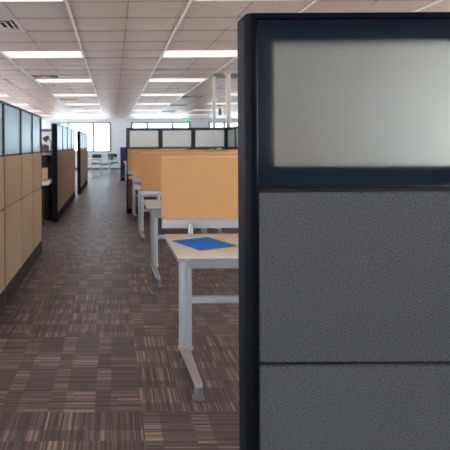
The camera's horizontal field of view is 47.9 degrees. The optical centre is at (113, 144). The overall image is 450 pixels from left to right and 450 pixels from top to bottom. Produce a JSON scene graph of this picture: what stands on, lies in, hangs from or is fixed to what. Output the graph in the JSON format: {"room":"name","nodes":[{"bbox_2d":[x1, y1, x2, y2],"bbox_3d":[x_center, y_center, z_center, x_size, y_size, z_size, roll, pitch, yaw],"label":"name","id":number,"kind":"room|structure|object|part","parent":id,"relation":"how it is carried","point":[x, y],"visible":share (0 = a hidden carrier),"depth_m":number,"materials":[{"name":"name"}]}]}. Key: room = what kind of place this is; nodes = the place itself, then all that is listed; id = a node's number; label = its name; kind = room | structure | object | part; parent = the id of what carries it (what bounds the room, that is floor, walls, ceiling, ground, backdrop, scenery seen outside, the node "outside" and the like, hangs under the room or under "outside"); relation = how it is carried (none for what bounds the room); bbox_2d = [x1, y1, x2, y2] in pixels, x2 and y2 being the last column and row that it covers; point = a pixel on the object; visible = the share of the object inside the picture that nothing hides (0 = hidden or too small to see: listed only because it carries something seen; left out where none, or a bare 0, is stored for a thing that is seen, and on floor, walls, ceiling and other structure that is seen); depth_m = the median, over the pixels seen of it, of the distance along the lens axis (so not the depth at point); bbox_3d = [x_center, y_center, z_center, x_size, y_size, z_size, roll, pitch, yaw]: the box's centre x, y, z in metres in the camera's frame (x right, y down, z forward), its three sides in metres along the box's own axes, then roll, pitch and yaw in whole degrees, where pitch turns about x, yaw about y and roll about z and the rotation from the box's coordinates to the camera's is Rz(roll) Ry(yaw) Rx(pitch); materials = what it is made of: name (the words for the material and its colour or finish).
{"room":"open-plan office","nodes":[
{"label":"open-plan office","id":0,"kind":"room"},
{"bbox_2d":[0,170,238,449],"bbox_3d":[0.307,1.369,10.500,17.800,0.100,31.000,0,0,0],"label":"floor","id":1,"kind":"structure","parent":0,"point":[90,357],"depth_m":3.23,"materials":[{"name":"carpet"}]},
{"bbox_2d":[0,100,41,314],"bbox_3d":[-0.922,0.487,4.579,0.096,1.675,2.718,0,0,0],"label":"wall","id":2,"kind":"structure","parent":1,"relation":"on","point":[20,129],"depth_m":4.48,"materials":[{"name":"beige fabric"}]},
{"bbox_3d":[-0.921,0.492,3.909,0.089,1.665,0.042,0,0,0],"label":"post","id":3,"kind":"part","parent":2,"relation":"part of","materials":[{"name":"grey metal"}]},
{"bbox_3d":[-0.925,-0.127,4.285,0.076,0.419,0.702,0,0,0],"label":"glazing frame","id":4,"kind":"part","parent":2,"relation":"part of","materials":[{"name":"grey"}]},
{"bbox_3d":[-0.926,-0.343,4.579,0.096,0.014,2.718,0,0,0],"label":"rail","id":5,"kind":"part","parent":2,"relation":"part of","materials":[{"name":"grey"}]},
{"bbox_3d":[-0.925,-0.127,5.600,0.076,0.419,0.612,0,0,0],"label":"glazing frame","id":6,"kind":"part","parent":2,"relation":"part of","materials":[{"name":"grey"}]},
{"bbox_3d":[-0.921,0.494,5.925,0.096,1.660,0.026,0,0,0],"label":"post","id":7,"kind":"part","parent":2,"relation":"part of","materials":[{"name":"grey metal"}]},
{"bbox_2d":[42,129,51,219],"bbox_3d":[-1.697,0.523,8.664,1.260,1.610,0.096,0,0,0],"label":"wall","id":8,"kind":"structure","parent":1,"relation":"on","point":[45,132],"depth_m":8.62,"materials":[{"name":"black"}]},
{"bbox_2d":[42,153,51,162],"bbox_3d":[-1.404,0.239,8.490,0.690,0.195,0.260,0,0,0],"label":"wall shelf","id":9,"kind":"object","parent":8,"relation":"attached to","point":[45,154],"visible":0.24,"depth_m":8.36,"materials":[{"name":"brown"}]},
{"bbox_2d":[42,136,51,152],"bbox_3d":[-1.154,-0.012,8.420,0.176,0.305,0.107,0,0,0],"label":"desk lamp","id":10,"kind":"object","parent":9,"relation":"on","point":[45,138],"visible":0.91,"depth_m":8.41,"materials":[{"name":"grey plastic"}]},
{"bbox_3d":[-1.400,-0.069,8.664,0.654,0.400,0.076,0,0,0],"label":"glazing frame","id":11,"kind":"part","parent":8,"relation":"part of","materials":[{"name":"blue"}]},
{"bbox_2d":[42,179,51,224],"bbox_3d":[-1.530,0.963,8.277,0.930,0.730,0.655,0,0,0],"label":"desk","id":12,"kind":"object","parent":1,"relation":"on","point":[46,183],"visible":0.44,"depth_m":8.14,"materials":[{"name":"black metal"}]},
{"bbox_3d":[-1.173,0.993,8.023,0.045,0.665,0.045,0,0,0],"label":"leg","id":13,"kind":"part","parent":12,"relation":"part of","materials":[{"name":"black metal"}]},
{"bbox_2d":[42,168,47,179],"bbox_3d":[-1.181,0.488,8.158,0.150,0.207,0.093,0,0,-9],"label":"box","id":14,"kind":"object","parent":12,"relation":"on","point":[44,170],"visible":0.58,"depth_m":8.15,"materials":[{"name":"beige cardboard"}]},
{"bbox_3d":[-1.173,0.993,8.523,0.045,0.665,0.045,0,0,0],"label":"leg","id":15,"kind":"part","parent":12,"relation":"part of","materials":[{"name":"black metal"}]},
{"bbox_2d":[52,123,74,221],"bbox_3d":[-1.007,0.472,10.228,0.096,1.705,3.856,0,0,0],"label":"wall","id":16,"kind":"structure","parent":1,"relation":"on","point":[63,137],"depth_m":9.15,"materials":[{"name":"brown fabric"}]},
{"bbox_3d":[-1.007,0.480,8.313,0.096,1.690,0.026,0,0,0],"label":"post","id":17,"kind":"part","parent":16,"relation":"part of","materials":[{"name":"black metal"}]},
{"bbox_2d":[77,131,87,194],"bbox_3d":[-0.927,0.472,14.738,0.096,1.705,3.576,0,0,0],"label":"wall","id":18,"kind":"structure","parent":1,"relation":"on","point":[82,138],"depth_m":13.77,"materials":[{"name":"brown fabric"}]},
{"bbox_3d":[-0.927,0.479,12.963,0.096,1.690,0.026,0,0,0],"label":"post","id":19,"kind":"part","parent":18,"relation":"part of","materials":[{"name":"black metal"}]},
{"bbox_2d":[88,158,101,174],"bbox_3d":[-0.895,0.960,21.600,0.750,0.730,0.750,0,0,0],"label":"meeting table","id":20,"kind":"object","parent":1,"relation":"on","point":[88,158],"visible":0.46,"depth_m":21.29,"materials":[{"name":"white laminate"}]},
{"bbox_2d":[91,154,101,173],"bbox_3d":[-0.776,0.878,22.476,0.523,0.889,0.548,0,0,0],"label":"chair","id":21,"kind":"object","parent":1,"relation":"on","point":[93,155],"visible":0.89,"depth_m":22.69,"materials":[{"name":"black fabric"}]},
{"bbox_3d":[-0.777,0.564,22.698,0.470,0.260,0.105,0,0,0],"label":"backrest","id":22,"kind":"part","parent":21,"relation":"part of","materials":[{"name":"black fabric"}]},
{"bbox_2d":[99,154,113,174],"bbox_3d":[-0.301,0.876,21.892,0.548,0.889,0.523,0,0,19],"label":"chair","id":23,"kind":"object","parent":1,"relation":"on","point":[111,157],"visible":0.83,"depth_m":21.83,"materials":[{"name":"grey metal"}]},
{"bbox_2d":[107,154,118,171],"bbox_3d":[-0.019,0.875,23.776,0.523,0.889,0.548,0,0,-9],"label":"chair","id":24,"kind":"object","parent":1,"relation":"on","point":[115,155],"visible":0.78,"depth_m":23.98,"materials":[{"name":"grey metal"}]},
{"bbox_2d":[120,147,125,180],"bbox_3d":[0.979,0.695,17.785,1.450,1.240,0.070,0,0,0],"label":"wall","id":25,"kind":"structure","parent":1,"relation":"on","point":[122,149],"depth_m":17.76,"materials":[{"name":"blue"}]},
{"bbox_3d":[0.269,0.699,17.785,0.030,1.240,0.070,0,0,0],"label":"post","id":26,"kind":"part","parent":25,"relation":"part of","materials":[{"name":"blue metal"}]},
{"bbox_2d":[127,149,184,219],"bbox_3d":[0.827,0.696,8.873,1.122,1.240,0.765,0,0,0],"label":"desk","id":27,"kind":"object","parent":1,"relation":"on","point":[129,151],"visible":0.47,"depth_m":9.22,"materials":[{"name":"silver metal"}]},
{"bbox_3d":[0.385,0.929,8.970,0.079,0.629,0.079,0,0,0],"label":"leg","id":28,"kind":"part","parent":27,"relation":"part of","materials":[{"name":"silver metal"}]},
{"bbox_2d":[132,150,208,242],"bbox_3d":[0.837,0.696,6.872,1.122,1.240,0.765,0,0,0],"label":"desk","id":29,"kind":"object","parent":1,"relation":"on","point":[136,154],"visible":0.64,"depth_m":7.22,"materials":[{"name":"silver metal"}]},
{"bbox_3d":[0.827,0.522,7.239,1.096,0.057,0.028,0,0,0],"label":"rail","id":30,"kind":"part","parent":29,"relation":"part of","materials":[{"name":"silver metal"}]},
{"bbox_3d":[0.395,0.928,6.970,0.079,0.629,0.079,0,0,0],"label":"leg","id":31,"kind":"part","parent":29,"relation":"part of","materials":[{"name":"silver metal"}]},
{"bbox_3d":[0.824,0.079,7.239,1.102,0.008,0.032,0,0,0],"label":"screen trim","id":32,"kind":"part","parent":29,"relation":"part of","materials":[{"name":"brown wood"}]},
{"bbox_2d":[126,127,227,213],"bbox_3d":[1.220,0.491,9.344,1.946,1.645,0.096,0,0,0],"label":"wall","id":33,"kind":"structure","parent":1,"relation":"on","point":[189,139],"depth_m":9.31,"materials":[{"name":"glass"}]},
{"bbox_3d":[0.261,0.503,9.344,0.026,1.630,0.096,0,0,0],"label":"post","id":34,"kind":"part","parent":33,"relation":"part of","materials":[{"name":"black metal"}]},
{"bbox_3d":[0.587,-0.119,9.344,0.624,0.390,0.076,0,0,0],"label":"glazing frame","id":35,"kind":"part","parent":33,"relation":"part of","materials":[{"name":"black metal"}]},
{"bbox_3d":[1.216,-0.324,9.344,1.946,0.014,0.096,0,0,0],"label":"rail","id":36,"kind":"part","parent":33,"relation":"part of","materials":[{"name":"black metal"}]},
{"bbox_3d":[1.217,-0.122,9.344,0.624,0.390,0.076,0,0,0],"label":"glazing frame","id":37,"kind":"part","parent":33,"relation":"part of","materials":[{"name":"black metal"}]},
{"bbox_3d":[1.847,-0.125,9.344,0.624,0.390,0.076,0,0,0],"label":"glazing frame","id":38,"kind":"part","parent":33,"relation":"part of","materials":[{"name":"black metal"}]},
{"bbox_3d":[2.180,0.494,9.344,0.026,1.630,0.096,0,0,0],"label":"post","id":39,"kind":"part","parent":33,"relation":"part of","materials":[{"name":"black metal"}]},
{"bbox_2d":[141,152,238,286],"bbox_3d":[0.857,0.696,4.872,1.122,1.240,0.765,0,0,0],"label":"desk","id":40,"kind":"object","parent":1,"relation":"on","point":[150,161],"visible":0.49,"depth_m":5.22,"materials":[{"name":"silver metal"}]},
{"bbox_3d":[0.847,0.522,5.239,1.096,0.057,0.028,0,0,0],"label":"rail","id":41,"kind":"part","parent":40,"relation":"part of","materials":[{"name":"silver metal"}]},
{"bbox_3d":[0.415,0.928,4.970,0.079,0.629,0.079,0,0,0],"label":"leg","id":42,"kind":"part","parent":40,"relation":"part of","materials":[{"name":"silver metal"}]},
{"bbox_2d":[156,210,160,217],"bbox_3d":[0.865,0.678,4.975,0.860,0.125,0.110,0,0,0],"label":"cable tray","id":43,"kind":"object","parent":40,"relation":"on","point":[158,212],"depth_m":4.92,"materials":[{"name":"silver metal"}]},
{"bbox_3d":[0.844,0.079,5.239,1.102,0.008,0.032,0,0,0],"label":"screen trim","id":44,"kind":"part","parent":40,"relation":"part of","materials":[{"name":"brown"}]},
{"bbox_2d":[161,156,238,401],"bbox_3d":[0.880,0.695,2.862,1.122,1.240,0.765,0,0,0],"label":"desk","id":45,"kind":"object","parent":1,"relation":"on","point":[196,191],"visible":0.52,"depth_m":3.21,"materials":[{"name":"laminate"}]},
{"bbox_3d":[0.438,0.928,2.960,0.079,0.629,0.079,0,0,0],"label":"leg","id":46,"kind":"part","parent":45,"relation":"part of","materials":[{"name":"silver metal"}]},
{"bbox_3d":[0.867,0.079,3.229,1.102,0.008,0.032,0,0,0],"label":"screen trim","id":47,"kind":"part","parent":45,"relation":"part of","materials":[{"name":"brown wood"}]},
{"bbox_3d":[0.870,0.522,3.229,1.096,0.057,0.028,0,0,0],"label":"rail","id":48,"kind":"part","parent":45,"relation":"part of","materials":[{"name":"silver metal"}]},
{"bbox_2d":[190,261,238,268],"bbox_3d":[0.888,0.678,2.965,0.860,0.125,0.110,0,0,0],"label":"cable tray","id":49,"kind":"object","parent":45,"relation":"on","point":[227,264],"depth_m":2.91,"materials":[{"name":"silver metal"}]},
{"bbox_2d":[202,238,237,250],"bbox_3d":[0.581,0.587,2.868,0.262,0.001,0.296,0,0,-17],"label":"sheet","id":50,"kind":"object","parent":45,"relation":"on","point":[219,239],"visible":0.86,"depth_m":2.77,"materials":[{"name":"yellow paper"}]},
{"bbox_2d":[173,237,236,250],"bbox_3d":[0.538,0.585,2.882,0.262,0.002,0.296,0,0,-25],"label":"folder","id":51,"kind":"object","parent":50,"relation":"on","point":[206,243],"visible":1,"depth_m":2.87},
{"bbox_2d":[211,77,215,127],"bbox_3d":[2.075,-0.048,10.000,0.083,2.716,0.083,0,0,0],"label":"pole","id":52,"kind":"object","parent":1,"relation":"on","point":[213,78],"visible":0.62,"depth_m":9.97,"materials":[{"name":"beige metal"}]},
{"bbox_2d":[206,150,237,233],"bbox_3d":[1.949,0.690,6.872,1.122,1.240,0.765,0,0,0],"label":"desk","id":53,"kind":"object","parent":1,"relation":"on","point":[217,230],"visible":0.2,"depth_m":7.22,"materials":[{"name":"wood"}]},
{"bbox_2d":[224,72,231,127],"bbox_3d":[2.245,-0.049,9.470,0.120,2.716,0.120,0,0,0],"label":"pole","id":54,"kind":"object","parent":1,"relation":"on","point":[228,88],"visible":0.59,"depth_m":9.43,"materials":[{"name":"beige metal"}]},
{"bbox_2d":[228,126,237,149],"bbox_3d":[2.241,0.486,8.433,0.096,1.645,1.918,0,0,0],"label":"wall","id":55,"kind":"structure","parent":1,"relation":"on","point":[232,131],"depth_m":8.92,"materials":[{"name":"black"}]},
{"bbox_3d":[2.238,-0.127,8.447,0.076,0.390,0.624,0,0,0],"label":"glazing frame","id":56,"kind":"part","parent":55,"relation":"part of","materials":[{"name":"grey glass"}]},
{"bbox_2d":[237,12,449,449],"bbox_3d":[0.882,0.493,1.244,1.106,1.645,0.096,0,0,0],"label":"wall","id":57,"kind":"structure","parent":1,"relation":"on","point":[344,117],"depth_m":1.20,"materials":[{"name":"grey fabric"}]},
{"bbox_3d":[0.343,0.503,1.244,0.026,1.630,0.096,0,0,0],"label":"post","id":58,"kind":"part","parent":57,"relation":"part of","materials":[{"name":"black metal"}]},
{"bbox_3d":[0.879,-0.106,1.250,1.041,0.419,0.032,0,0,0],"label":"glazing frame","id":59,"kind":"part","parent":57,"relation":"part of","materials":[{"name":"black metal"}]},
{"bbox_3d":[0.878,-0.322,1.244,1.106,0.014,0.096,0,0,0],"label":"rail","id":60,"kind":"part","parent":57,"relation":"part of","materials":[{"name":"black metal"}]},
{"bbox_2d":[42,118,237,167],"bbox_3d":[0.300,-0.076,26.100,18.200,2.990,0.200,0,0,0],"label":"wall","id":61,"kind":"structure","parent":0,"point":[118,126],"depth_m":26.00,"materials":[{"name":"paint"}]},
{"bbox_2d":[51,122,110,152],"bbox_3d":[-1.737,-0.401,26.035,3.310,1.620,0.170,0,0,0],"label":"window","id":62,"kind":"structure","parent":61,"relation":"in","point":[92,123],"depth_m":26.04,"materials":[{"name":"grey metal"}]},
{"bbox_2d":[75,168,119,169],"bbox_3d":[0.306,1.268,25.994,17.800,0.100,0.012,0,0,0],"label":"baseboard","id":63,"kind":"structure","parent":61,"relation":"attached to","point":[75,168],"depth_m":25.98,"materials":[{"name":"grey plastic"}]},
{"bbox_2d":[131,122,190,127],"bbox_3d":[2.543,-0.423,26.035,3.290,1.620,0.170,0,0,0],"label":"window","id":64,"kind":"structure","parent":61,"relation":"in","point":[132,123],"depth_m":26.04,"materials":[{"name":"grey metal"}]},
{"bbox_2d":[209,122,237,127],"bbox_3d":[6.748,-0.444,26.035,3.380,1.620,0.170,0,0,0],"label":"window","id":65,"kind":"structure","parent":61,"relation":"in","point":[209,122],"depth_m":26.04,"materials":[{"name":"white glass"}]},
{"bbox_2d":[0,0,449,118],"bbox_3d":[0.293,-1.401,10.500,17.800,0.019,31.000,0,0,0],"label":"ceiling","id":66,"kind":"structure","parent":0,"point":[103,22],"depth_m":6.97,"materials":[{"name":"tile"}]},
{"bbox_2d":[0,19,25,31],"bbox_3d":[-1.379,-1.410,5.645,0.610,0.046,0.610,0,0,0],"label":"ceiling vent","id":67,"kind":"object","parent":66,"relation":"in","point":[6,25],"visible":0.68,"depth_m":5.78,"materials":[{"name":"grey metal"}]},
{"bbox_2d":[0,0,63,1],"bbox_3d":[-1.074,-1.423,4.425,1.220,0.064,0.610,0,0,0],"label":"ceiling light","id":68,"kind":"object","parent":66,"relation":"attached to","point":[0,0],"visible":1,"depth_m":4.71,"materials":[{"name":"grey plastic"}]},
{"bbox_2d":[0,0,62,0],"bbox_3d":[-1.074,-1.403,4.425,1.176,0.008,0.566,0,0,0],"label":"diffuser","id":69,"kind":"object","parent":68,"relation":"attached to","point":[0,0],"depth_m":4.70,"materials":[{"name":"grey plastic"}]},
{"bbox_2d":[1,51,82,57],"bbox_3d":[-1.074,-1.423,7.475,1.220,0.064,0.610,0,0,0],"label":"ceiling light","id":70,"kind":"object","parent":66,"relation":"attached to","point":[10,54],"visible":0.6,"depth_m":7.49,"materials":[{"name":"grey plastic"}]},
{"bbox_2d":[29,74,61,78],"bbox_3d":[-1.379,-1.410,9.865,0.610,0.046,0.610,0,0,0],"label":"ceiling vent","id":71,"kind":"object","parent":66,"relation":"in","point":[44,76],"visible":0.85,"depth_m":9.98,"materials":[{"name":"grey metal"}]},
{"bbox_2d":[35,79,91,82],"bbox_3d":[-1.074,-1.423,10.525,1.220,0.064,0.610,0,0,0],"label":"ceiling light","id":72,"kind":"object","parent":66,"relation":"attached to","point":[37,80],"visible":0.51,"depth_m":10.54,"materials":[{"name":"grey plastic"}]},
{"bbox_2d":[57,98,77,99],"bbox_3d":[-1.379,-1.410,14.745,0.610,0.046,0.610,0,0,0],"label":"ceiling vent","id":73,"kind":"object","parent":66,"relation":"in","point":[57,98],"visible":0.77,"depth_m":14.49,"materials":[{"name":"grey metal"}]},
{"bbox_2d":[53,94,95,96],"bbox_3d":[-1.074,-1.423,13.575,1.220,0.064,0.610,0,0,0],"label":"ceiling light","id":74,"kind":"object","parent":66,"relation":"attached to","point":[55,95],"visible":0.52,"depth_m":13.66,"materials":[{"name":"grey plastic"}]},
{"bbox_2d":[53,94,95,95],"bbox_3d":[-1.074,-1.403,13.575,1.176,0.008,0.566,0,0,0],"label":"diffuser","id":75,"kind":"object","parent":74,"relation":"attached to","point":[53,94],"depth_m":13.46,"materials":[{"name":"grey plastic"}]},
{"bbox_2d":[67,106,84,107],"bbox_3d":[-1.379,-1.410,17.795,0.610,0.046,0.610,0,0,0],"label":"ceiling vent","id":76,"kind":"object","parent":66,"relation":"in","point":[67,106],"visible":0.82,"depth_m":17.71,"materials":[{"name":"grey metal"}]},
{"bbox_2d":[65,104,99,104],"bbox_3d":[-1.074,-1.423,16.625,1.220,0.064,0.610,0,0,0],"label":"ceiling light","id":77,"kind":"object","parent":66,"relation":"attached to","point":[65,104],"visible":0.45,"depth_m":16.75,"materials":[{"name":"grey plastic"}]},
{"bbox_2d":[72,110,101,110],"bbox_3d":[-1.074,-1.423,19.675,1.220,0.064,0.610,0,0,0],"label":"ceiling light","id":78,"kind":"object","parent":66,"relation":"attached to","point":[72,110],"visible":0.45,"depth_m":19.66,"materials":[{"name":"white plastic"}]},
{"bbox_2d":[136,103,170,104],"bbox_3d":[1.366,-1.435,16.625,1.220,0.064,0.610,0,0,0],"label":"ceiling light","id":79,"kind":"object","parent":66,"relation":"attached to","point":[136,103],"visible":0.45,"depth_m":16.52,"materials":[{"name":"grey plastic"}]},
{"bbox_2d":[141,94,183,95],"bbox_3d":[1.366,-1.435,13.575,1.220,0.064,0.610,0,0,0],"label":"ceiling light","id":80,"kind":"object","parent":66,"relation":"attached to","point":[141,94],"visible":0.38,"depth_m":13.58,"materials":[{"name":"grey plastic"}]},
{"bbox_2d":[149,78,205,81],"bbox_3d":[1.366,-1.435,10.525,1.220,0.064,0.610,0,0,0],"label":"ceiling light","id":81,"kind":"object","parent":66,"relation":"attached to","point":[164,79],"visible":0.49,"depth_m":10.59,"materials":[{"name":"grey plastic"}]},
{"bbox_2d":[182,113,190,121],"bbox_3d":[3.204,-1.211,21.319,0.360,0.410,0.043,0,0,0],"label":"exit sign","id":82,"kind":"object","parent":66,"relation":"hanging from","point":[186,119],"visible":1,"depth_m":21.30,"materials":[{"name":"green plastic"}]},
{"bbox_2d":[181,95,203,97],"bbox_3d":[2.281,-1.429,14.135,0.610,0.045,0.610,0,0,0],"label":"ceiling vent","id":83,"kind":"object","parent":66,"relation":"in","point":[201,95],"visible":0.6,"depth_m":14.14,"materials":[{"name":"grey metal"}]},
{"bbox_2d":[162,50,236,57],"bbox_3d":[1.366,-1.435,7.475,1.220,0.064,0.610,0,0,0],"label":"ceiling light","id":84,"kind":"object","parent":66,"relation":"attached to","point":[168,53],"visible":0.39,"depth_m":7.49,"materials":[{"name":"grey plastic"}]},
{"bbox_2d":[0,0,443,118],"bbox_3d":[0.293,-1.409,10.784,17.800,0.024,30.421,0,0,0],"label":"trim","id":85,"kind":"structure","parent":66,"relation":"attached to","point":[128,1],"depth_m":7.77,"materials":[{"name":"beige metal"}]},
{"bbox_2d":[210,73,237,77],"bbox_3d":[2.281,-1.429,9.865,0.610,0.045,0.610,0,0,0],"label":"ceiling vent","id":86,"kind":"object","parent":66,"relation":"in","point":[217,75],"visible":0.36,"depth_m":9.88,"materials":[{"name":"grey metal"}]},
{"bbox_3d":[2.281,-1.421,9.864,0.550,0.020,0.528,0,0,0],"label":"slat panel","id":87,"kind":"part","parent":86,"relation":"part of","materials":[{"name":"grey metal"}]},
{"bbox_2d":[193,0,314,0],"bbox_3d":[1.366,-1.435,4.425,1.220,0.064,0.610,0,0,0],"label":"ceiling light","id":88,"kind":"object","parent":66,"relation":"attached to","point":[193,0],"visible":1,"depth_m":4.71,"materials":[{"name":"grey plastic"}]}
]}

